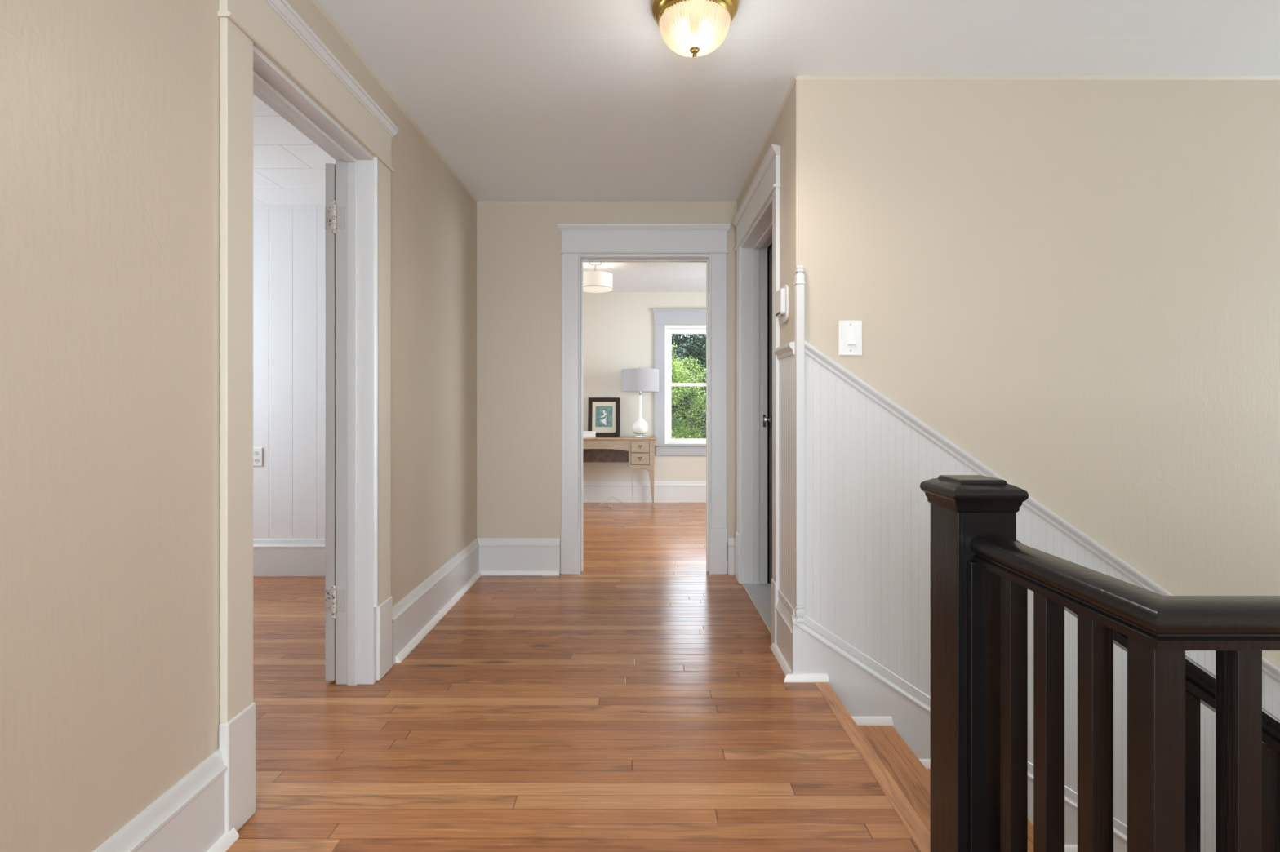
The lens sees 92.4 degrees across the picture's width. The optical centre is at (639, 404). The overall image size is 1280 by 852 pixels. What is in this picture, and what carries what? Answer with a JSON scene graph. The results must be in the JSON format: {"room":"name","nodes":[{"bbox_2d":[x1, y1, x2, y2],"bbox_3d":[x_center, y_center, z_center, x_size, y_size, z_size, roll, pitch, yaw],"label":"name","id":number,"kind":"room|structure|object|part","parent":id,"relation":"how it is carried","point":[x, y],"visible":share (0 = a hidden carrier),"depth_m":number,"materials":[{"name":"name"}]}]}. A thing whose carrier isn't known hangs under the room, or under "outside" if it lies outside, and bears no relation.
{"room":"upstairs hallway","nodes":[
{"label":"upstairs hallway","id":0,"kind":"room"},
{"bbox_2d":[0,0,476,851],"bbox_3d":[-1.119,-0.107,0.680,0.135,2.400,6.560,0,0,0],"label":"wall","id":1,"kind":"structure","parent":0,"point":[109,109],"depth_m":1.27,"materials":[{"name":"beige paint"}]},
{"bbox_2d":[92,749,239,851],"bbox_3d":[-1.032,0.977,-0.525,0.040,0.233,4.150,0,0,0],"label":"baseboard","id":2,"kind":"structure","parent":1,"relation":"attached to","point":[189,816],"depth_m":1.41,"materials":[{"name":"white"}]},
{"bbox_3d":[-1.022,1.080,-0.525,0.021,0.026,4.150,0,0,0],"label":"shoe moulding","id":3,"kind":"part","parent":2,"relation":"part of","materials":[{"name":"white"}]},
{"bbox_2d":[217,0,399,832],"bbox_3d":[-1.121,-0.029,2.333,0.227,2.243,1.644,0,0,0],"label":"door frame","id":4,"kind":"structure","parent":1,"relation":"in","point":[268,51],"depth_m":2.14,"materials":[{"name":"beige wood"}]},
{"bbox_3d":[-1.042,-0.083,1.588,0.020,1.772,0.106,0,0,0],"label":"casing","id":5,"kind":"part","parent":4,"relation":"part of","materials":[{"name":"beige wood"}]},
{"bbox_3d":[-1.119,0.070,2.016,0.037,2.045,0.758,0,0,0],"label":"stop moulding","id":6,"kind":"part","parent":4,"relation":"part of","materials":[{"name":"white wood"}]},
{"bbox_3d":[-1.210,0.768,2.400,0.040,0.086,0.003,0,0,0],"label":"hinge plate","id":7,"kind":"part","parent":4,"relation":"part of","materials":[{"name":"metal"}]},
{"bbox_3d":[-1.210,-0.727,2.400,0.040,0.086,0.003,0,0,0],"label":"hinge plate","id":8,"kind":"part","parent":4,"relation":"part of","materials":[{"name":"metal"}]},
{"bbox_3d":[-1.167,0.768,2.394,0.032,0.086,0.003,0,0,0],"label":"hinge plate","id":9,"kind":"part","parent":4,"relation":"part of","materials":[{"name":"grey paint"}]},
{"bbox_3d":[-1.167,-0.727,2.394,0.032,0.086,0.003,0,0,0],"label":"hinge plate","id":10,"kind":"part","parent":4,"relation":"part of","materials":[{"name":"grey paint"}]},
{"bbox_3d":[-1.042,-0.083,2.485,0.020,1.772,0.120,0,0,0],"label":"casing","id":11,"kind":"part","parent":4,"relation":"part of","materials":[{"name":"beige wood"}]},
{"bbox_2d":[392,537,481,665],"bbox_3d":[-1.032,0.977,3.263,0.040,0.233,1.395,0,0,0],"label":"baseboard","id":12,"kind":"structure","parent":1,"relation":"attached to","point":[419,611],"depth_m":3.04,"materials":[{"name":"white wood"}]},
{"bbox_2d":[253,204,325,538],"bbox_3d":[-2.393,-0.090,3.940,2.413,2.366,0.030,0,0,0],"label":"panelling","id":13,"kind":"object","parent":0,"point":[289,241],"visible":0.21,"depth_m":3.92,"materials":[{"name":"white wood"}]},
{"bbox_2d":[253,448,262,466],"bbox_3d":[-2.447,0.336,3.919,0.074,0.118,0.012,0,0,0],"label":"power outlet","id":14,"kind":"object","parent":13,"relation":"attached to","point":[257,452],"visible":0.87,"depth_m":3.92,"materials":[{"name":"white plastic"}]},
{"bbox_2d":[253,538,325,576],"bbox_3d":[-2.396,0.977,3.913,2.408,0.233,0.023,0,0,0],"label":"baseboard","id":15,"kind":"structure","parent":13,"relation":"attached to","point":[271,557],"depth_m":3.91,"materials":[{"name":"white wood"}]},
{"bbox_2d":[225,502,920,851],"bbox_3d":[-0.600,1.218,2.200,6.200,0.250,9.600,0,0,0],"label":"floor","id":16,"kind":"structure","parent":0,"point":[638,700],"depth_m":2.09,"materials":[{"name":"brown wood"}]},
{"bbox_2d":[582,436,656,508],"bbox_3d":[-0.444,0.724,6.615,1.232,0.738,0.400,0,0,0],"label":"writing desk","id":17,"kind":"object","parent":16,"relation":"on","point":[639,452],"visible":0.49,"depth_m":6.43,"materials":[{"name":"brown wood"}]},
{"bbox_2d":[582,431,595,438],"bbox_3d":[-0.568,0.321,6.530,0.189,0.068,0.084,0,0,0],"label":"box","id":18,"kind":"object","parent":17,"relation":"on","point":[586,434],"visible":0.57,"depth_m":6.49,"materials":[{"name":"white"}]},
{"bbox_3d":[-0.568,0.297,6.530,0.189,0.020,0.084,0,0,0],"label":"lid","id":19,"kind":"part","parent":18,"relation":"part of","materials":[{"name":"white"}]},
{"bbox_2d":[587,397,619,436],"bbox_3d":[-0.398,0.141,6.779,0.350,0.429,0.088,0,0,0],"label":"framed picture","id":20,"kind":"object","parent":17,"relation":"on","point":[603,413],"visible":0.81,"depth_m":6.78,"materials":[{"name":"black wood"}]},
{"bbox_2d":[595,406,612,426],"bbox_3d":[-0.398,0.135,6.778,0.188,0.230,0.038,0,0,0],"label":"print","id":21,"kind":"object","parent":20,"relation":"attached to","point":[603,415],"depth_m":6.78,"materials":[{"name":"teal paper"}]},
{"bbox_3d":[-0.441,0.504,6.780,0.658,0.267,0.020,0,0,0],"label":"panel","id":22,"kind":"part","parent":17,"relation":"part of","materials":[{"name":"brown wood"}]},
{"bbox_2d":[597,366,658,507],"bbox_3d":[-0.125,0.343,6.627,0.662,1.505,0.421,0,0,0],"label":"table lamp","id":23,"kind":"object","parent":17,"relation":"on","point":[639,380],"visible":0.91,"depth_m":6.48,"materials":[{"name":"white glass"}]},
{"bbox_3d":[-0.198,0.706,6.682,0.547,0.780,0.207,0,0,-27],"label":"cord","id":24,"kind":"part","parent":23,"relation":"part of","materials":[{"name":"grey plastic"}]},
{"bbox_3d":[0.003,-0.255,6.620,0.406,0.240,0.406,0,0,0],"label":"lamp shade","id":25,"kind":"part","parent":23,"relation":"part of","materials":[{"name":"grey fabric"}]},
{"bbox_3d":[0.002,0.572,6.427,0.187,0.118,0.006,0,0,0],"label":"drawer","id":26,"kind":"part","parent":17,"relation":"part of","materials":[{"name":"brown wood"}]},
{"bbox_3d":[0.002,0.448,6.427,0.187,0.114,0.006,0,0,0],"label":"drawer","id":27,"kind":"part","parent":17,"relation":"part of","materials":[{"name":"brown wood"}]},
{"bbox_3d":[0.018,0.732,6.441,0.273,0.722,0.022,0,0,0],"label":"drawer frame","id":28,"kind":"part","parent":17,"relation":"part of","materials":[{"name":"brown wood"}]},
{"bbox_2d":[476,203,772,573],"bbox_3d":[-0.600,-0.157,4.030,6.200,2.500,0.140,0,0,0],"label":"wall","id":29,"kind":"structure","parent":0,"point":[519,245],"depth_m":3.96,"materials":[{"name":"beige paint"}]},
{"bbox_2d":[477,537,559,575],"bbox_3d":[-0.783,0.977,3.940,0.537,0.233,0.040,0,0,0],"label":"baseboard","id":30,"kind":"structure","parent":29,"relation":"attached to","point":[497,556],"depth_m":3.94,"materials":[{"name":"white wood"}]},
{"bbox_3d":[-0.774,1.080,3.930,0.518,0.026,0.021,0,0,0],"label":"shoe moulding","id":31,"kind":"part","parent":30,"relation":"part of","materials":[{"name":"white wood"}]},
{"bbox_2d":[557,223,730,574],"bbox_3d":[0.026,-0.029,4.018,1.107,2.243,0.204,0,0,0],"label":"door frame","id":32,"kind":"structure","parent":29,"relation":"in","point":[581,243],"depth_m":3.94,"materials":[{"name":"white wood"}]},
{"bbox_3d":[-0.447,-0.083,3.950,0.113,1.772,0.021,0,0,0],"label":"casing","id":33,"kind":"part","parent":32,"relation":"part of","materials":[{"name":"white wood"}]},
{"bbox_3d":[0.031,0.072,4.025,0.838,2.042,0.040,0,0,0],"label":"stop moulding","id":34,"kind":"part","parent":32,"relation":"part of","materials":[{"name":"white wood"}]},
{"bbox_3d":[0.504,-0.083,3.950,0.104,1.772,0.021,0,0,0],"label":"casing","id":35,"kind":"part","parent":32,"relation":"part of","materials":[{"name":"white wood"}]},
{"bbox_2d":[728,537,735,574],"bbox_3d":[0.596,0.977,3.949,0.058,0.233,0.023,0,0,0],"label":"baseboard","id":36,"kind":"structure","parent":29,"relation":"attached to","point":[731,541],"depth_m":3.94,"materials":[{"name":"white wood"}]},
{"bbox_2d":[582,292,706,481],"bbox_3d":[0.000,-0.057,6.930,5.000,2.700,0.140,0,0,0],"label":"wall","id":37,"kind":"structure","parent":0,"point":[619,327],"depth_m":6.86,"materials":[{"name":"beige paint"}]},
{"bbox_2d":[582,481,706,502],"bbox_3d":[0.000,0.977,6.848,4.800,0.233,0.023,0,0,0],"label":"baseboard","id":38,"kind":"structure","parent":37,"relation":"attached to","point":[593,491],"depth_m":6.84,"materials":[{"name":"white wood"}]},
{"bbox_2d":[652,309,706,455],"bbox_3d":[0.712,-0.242,6.897,1.151,1.630,0.165,0,0,0],"label":"window","id":39,"kind":"structure","parent":37,"relation":"in","point":[665,445],"depth_m":6.84,"materials":[{"name":"grey wood"}]},
{"bbox_3d":[0.220,-0.225,6.849,0.117,1.345,0.022,0,0,0],"label":"casing","id":40,"kind":"part","parent":39,"relation":"part of","materials":[{"name":"grey wood"}]},
{"bbox_3d":[0.713,0.452,6.857,1.095,0.018,0.085,0,0,0],"label":"sill","id":41,"kind":"part","parent":39,"relation":"part of","materials":[{"name":"grey wood"}]},
{"bbox_3d":[0.711,-0.220,6.915,0.894,1.325,0.130,0,0,0],"label":"frame","id":42,"kind":"part","parent":39,"relation":"part of","materials":[{"name":"white wood"}]},
{"bbox_3d":[0.711,-0.527,6.915,0.822,0.640,0.030,0,0,0],"label":"sash","id":43,"kind":"part","parent":39,"relation":"part of","materials":[{"name":"white wood"}]},
{"bbox_3d":[0.711,0.093,6.883,0.822,0.655,0.030,0,0,0],"label":"sash","id":44,"kind":"part","parent":39,"relation":"part of","materials":[{"name":"white"}]},
{"bbox_2d":[582,262,706,292],"bbox_3d":[0.000,-1.329,5.550,5.000,0.155,2.900,0,0,0],"label":"ceiling","id":45,"kind":"structure","parent":0,"point":[626,277],"depth_m":6.01,"materials":[{"name":"white paint"}]},
{"bbox_2d":[582,262,613,293],"bbox_3d":[-0.395,-1.124,5.430,0.310,0.256,0.310,0,0,0],"label":"flush light","id":46,"kind":"object","parent":45,"relation":"attached to","point":[593,282],"visible":0.84,"depth_m":5.30,"materials":[{"name":"white fabric"}]},
{"bbox_3d":[-0.395,-1.081,5.430,0.306,0.131,0.306,0,0,0],"label":"lamp shade","id":47,"kind":"part","parent":46,"relation":"part of","materials":[{"name":"white fabric"}]},
{"bbox_2d":[582,286,612,293],"bbox_3d":[-0.395,-1.014,5.430,0.300,0.023,0.300,0,0,0],"label":"diffuser","id":48,"kind":"object","parent":46,"relation":"attached to","point":[585,289],"depth_m":5.38,"materials":[{"name":"white"}]},
{"bbox_2d":[737,95,789,346],"bbox_3d":[0.695,-0.107,3.267,0.140,2.400,1.387,0,0,0],"label":"wall","id":49,"kind":"structure","parent":0,"point":[780,135],"depth_m":2.68,"materials":[{"name":"beige paint"}]},
{"bbox_2d":[732,143,780,644],"bbox_3d":[0.853,-0.029,3.292,0.544,2.243,1.163,0,0,0],"label":"door","id":50,"kind":"structure","parent":49,"relation":"in","point":[757,221],"depth_m":3.72,"materials":[{"name":"white wood"}]},
{"bbox_3d":[0.615,-0.083,3.792,0.020,1.772,0.115,0,0,0],"label":"casing","id":51,"kind":"part","parent":50,"relation":"part of","materials":[{"name":"white wood"}]},
{"bbox_3d":[0.705,0.072,3.274,0.040,2.042,0.912,0,0,0],"label":"stop moulding","id":52,"kind":"part","parent":50,"relation":"part of","materials":[{"name":"white wood"}]},
{"bbox_3d":[0.755,0.101,3.728,0.014,0.075,0.004,0,0,0],"label":"strike plate","id":53,"kind":"part","parent":50,"relation":"part of","materials":[{"name":"grey metal"}]},
{"bbox_3d":[0.761,0.093,3.672,0.039,0.037,0.037,0,0,0],"label":"knob","id":54,"kind":"part","parent":50,"relation":"part of","materials":[{"name":"silver metal"}]},
{"bbox_3d":[0.615,-0.083,2.772,0.020,1.772,0.075,0,0,0],"label":"casing","id":55,"kind":"part","parent":50,"relation":"part of","materials":[{"name":"white wood"}]},
{"bbox_2d":[770,598,791,676],"bbox_3d":[0.605,0.977,2.605,0.040,0.233,0.304,0,0,0],"label":"baseboard","id":56,"kind":"structure","parent":49,"relation":"attached to","point":[782,651],"depth_m":2.58,"materials":[{"name":"white wood"}]},
{"bbox_3d":[0.596,1.080,2.605,0.021,0.026,0.304,0,0,0],"label":"shoe moulding","id":57,"kind":"part","parent":56,"relation":"part of","materials":[{"name":"white wood"}]},
{"bbox_2d":[775,284,788,323],"bbox_3d":[0.609,-0.429,2.640,0.032,0.155,0.130,0,0,0],"label":"door chime","id":58,"kind":"object","parent":49,"relation":"attached to","point":[782,295],"visible":1,"depth_m":2.60,"materials":[{"name":"white plastic"}]},
{"bbox_2d":[773,342,794,359],"bbox_3d":[0.611,-0.224,2.600,0.028,0.050,0.290,0,0,0],"label":"trim","id":59,"kind":"structure","parent":49,"relation":"attached to","point":[786,350],"depth_m":2.56,"materials":[{"name":"white wood"}]},
{"bbox_2d":[777,589,794,616],"bbox_3d":[0.619,0.840,2.598,0.012,0.034,0.275,0,0,0],"label":"trim","id":60,"kind":"structure","parent":49,"relation":"attached to","point":[780,596],"depth_m":2.58,"materials":[{"name":"white wood"}]},
{"bbox_2d":[778,355,795,617],"bbox_3d":[0.622,0.318,2.592,0.006,1.090,0.285,0,0,0],"label":"panelling","id":61,"kind":"object","parent":49,"relation":"attached to","point":[786,365],"visible":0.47,"depth_m":2.58,"materials":[{"name":"white"}]},
{"bbox_2d":[253,0,1279,204],"bbox_3d":[0.701,-1.350,0.670,8.598,0.154,6.780,0,0,0],"label":"ceiling","id":62,"kind":"structure","parent":0,"point":[522,100],"depth_m":2.37,"materials":[{"name":"white paint"}]},
{"bbox_2d":[651,0,738,57],"bbox_3d":[0.178,-1.218,2.000,0.283,0.179,0.283,0,0,14],"label":"ceiling light","id":63,"kind":"object","parent":62,"relation":"attached to","point":[694,28],"visible":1,"depth_m":1.94,"materials":[{"name":"white glass"}]},
{"bbox_2d":[789,80,1279,669],"bbox_3d":[2.763,1.243,2.513,4.275,5.100,0.120,0,0,0],"label":"wall","id":64,"kind":"structure","parent":0,"point":[1074,285],"depth_m":2.45,"materials":[{"name":"beige paint"}]},
{"bbox_2d":[311,0,1279,203],"bbox_3d":[1.924,-1.302,0.680,5.952,0.011,6.560,0,0,0],"label":"trim","id":65,"kind":"structure","parent":64,"relation":"attached to","point":[317,4],"depth_m":2.45,"materials":[{"name":"beige"}]},
{"bbox_2d":[795,79,798,266],"bbox_3d":[0.629,-0.929,2.457,0.011,0.755,0.012,0,0,0],"label":"trim","id":66,"kind":"structure","parent":64,"relation":"attached to","point":[797,80],"depth_m":2.45,"materials":[{"name":"beige"}]},
{"bbox_2d":[794,265,804,622],"bbox_3d":[0.634,0.158,2.444,0.036,1.418,0.036,0,0,0],"label":"corner trim","id":67,"kind":"structure","parent":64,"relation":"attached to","point":[799,286],"depth_m":2.43,"materials":[{"name":"white wood"}]},
{"bbox_2d":[838,320,862,355],"bbox_3d":[0.839,-0.265,2.445,0.092,0.139,0.016,0,0,0],"label":"light switch","id":68,"kind":"object","parent":64,"relation":"attached to","point":[850,332],"visible":1,"depth_m":2.45,"materials":[{"name":"white plastic"}]},
{"bbox_3d":[0.841,-0.271,2.446,0.037,0.077,0.002,0,0,0],"label":"rocker frame","id":69,"kind":"part","parent":68,"relation":"part of","materials":[{"name":"white plastic"}]},
{"bbox_2d":[783,614,1127,851],"bbox_3d":[2.723,2.316,2.433,4.314,2.955,0.040,0,0,0],"label":"trim","id":70,"kind":"structure","parent":64,"relation":"attached to","point":[870,698],"depth_m":2.43,"materials":[{"name":"white"}]},
{"bbox_3d":[0.654,1.080,2.424,0.176,0.026,0.021,0,0,0],"label":"shoe moulding","id":71,"kind":"part","parent":70,"relation":"part of","materials":[{"name":"white"}]},
{"bbox_3d":[0.859,1.250,2.424,0.274,0.026,0.021,0,0,0],"label":"shoe moulding","id":72,"kind":"part","parent":70,"relation":"part of","materials":[{"name":"white"}]},
{"bbox_3d":[1.113,1.420,2.424,0.274,0.026,0.021,0,0,0],"label":"shoe moulding","id":73,"kind":"part","parent":70,"relation":"part of","materials":[{"name":"white"}]},
{"bbox_3d":[1.621,1.760,2.424,0.274,0.026,0.021,0,0,0],"label":"shoe moulding","id":74,"kind":"part","parent":70,"relation":"part of","materials":[{"name":"white"}]},
{"bbox_2d":[803,354,1279,851],"bbox_3d":[2.764,1.693,2.450,4.232,3.866,0.006,0,0,0],"label":"panelling","id":75,"kind":"object","parent":64,"relation":"attached to","point":[868,512],"visible":0.5,"depth_m":2.45,"materials":[{"name":"white wood"}]},
{"bbox_2d":[804,339,1279,683],"bbox_3d":[2.764,1.236,2.439,4.231,2.986,0.028,0,0,0],"label":"trim","id":76,"kind":"structure","parent":64,"relation":"attached to","point":[812,352],"depth_m":2.43,"materials":[{"name":"white wood"}]},
{"bbox_3d":[2.800,3.918,1.637,4.400,0.250,1.873,0,0,0],"label":"floor","id":77,"kind":"structure","parent":0,"visible":0},
{"bbox_2d":[814,682,1033,851],"bbox_3d":[2.493,2.442,1.637,3.614,2.701,1.594,0,0,0],"label":"staircase","id":78,"kind":"structure","parent":77,"relation":"on","point":[904,780],"depth_m":2.05,"materials":[{"name":"brown wood"}]},
{"bbox_2d":[920,475,1279,851],"bbox_3d":[1.415,0.625,1.091,1.567,0.937,0.588,0,0,0],"label":"balustrade","id":79,"kind":"object","parent":78,"relation":"on","point":[981,578],"visible":1,"depth_m":1.04,"materials":[{"name":"black paint"}]},
{"bbox_3d":[0.707,0.654,1.310,0.120,0.878,0.120,0,0,0],"label":"newel post","id":80,"kind":"part","parent":79,"relation":"part of","materials":[{"name":"black paint"}]},
{"bbox_3d":[0.702,0.706,1.243,0.070,0.775,0.014,0,0,0],"label":"plate","id":81,"kind":"part","parent":79,"relation":"part of","materials":[{"name":"black paint"}]},
{"bbox_3d":[1.434,0.295,1.024,1.528,0.055,0.452,0,0,0],"label":"handrail","id":82,"kind":"part","parent":79,"relation":"part of","materials":[{"name":"black paint"}]},
{"bbox_2d":[1016,539,1279,851],"bbox_3d":[2.413,2.029,1.310,3.294,3.528,0.110,0,0,0],"label":"balustrade","id":83,"kind":"object","parent":78,"relation":"on","point":[1200,683],"visible":0.18,"depth_m":1.29,"materials":[{"name":"black paint"}]},
{"bbox_3d":[2.358,1.391,1.310,3.184,2.253,0.070,0,0,0],"label":"handrail","id":84,"kind":"part","parent":83,"relation":"part of","materials":[{"name":"black paint"}]},
{"label":"outside","id":85,"kind":"structure","parent":0,"visible":0},
{"bbox_3d":[0.000,4.343,33.800,60.000,0.100,52.400,0,0,0],"label":"ground","id":86,"kind":"structure","parent":85,"visible":0},
{"bbox_2d":[671,342,706,438],"bbox_3d":[1.219,1.494,12.337,4.771,5.613,3.736,0,0,-3],"label":"broadleaf tree","id":87,"kind":"object","parent":86,"relation":"on","point":[680,367],"visible":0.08,"depth_m":11.74,"materials":[{"name":"green plant"}]},
{"bbox_2d":[671,333,706,438],"bbox_3d":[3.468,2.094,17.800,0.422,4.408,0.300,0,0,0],"label":"conifer tree","id":88,"kind":"object","parent":86,"relation":"on","point":[695,346],"visible":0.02,"depth_m":16.84,"materials":[{"name":"green plant"}]}
]}

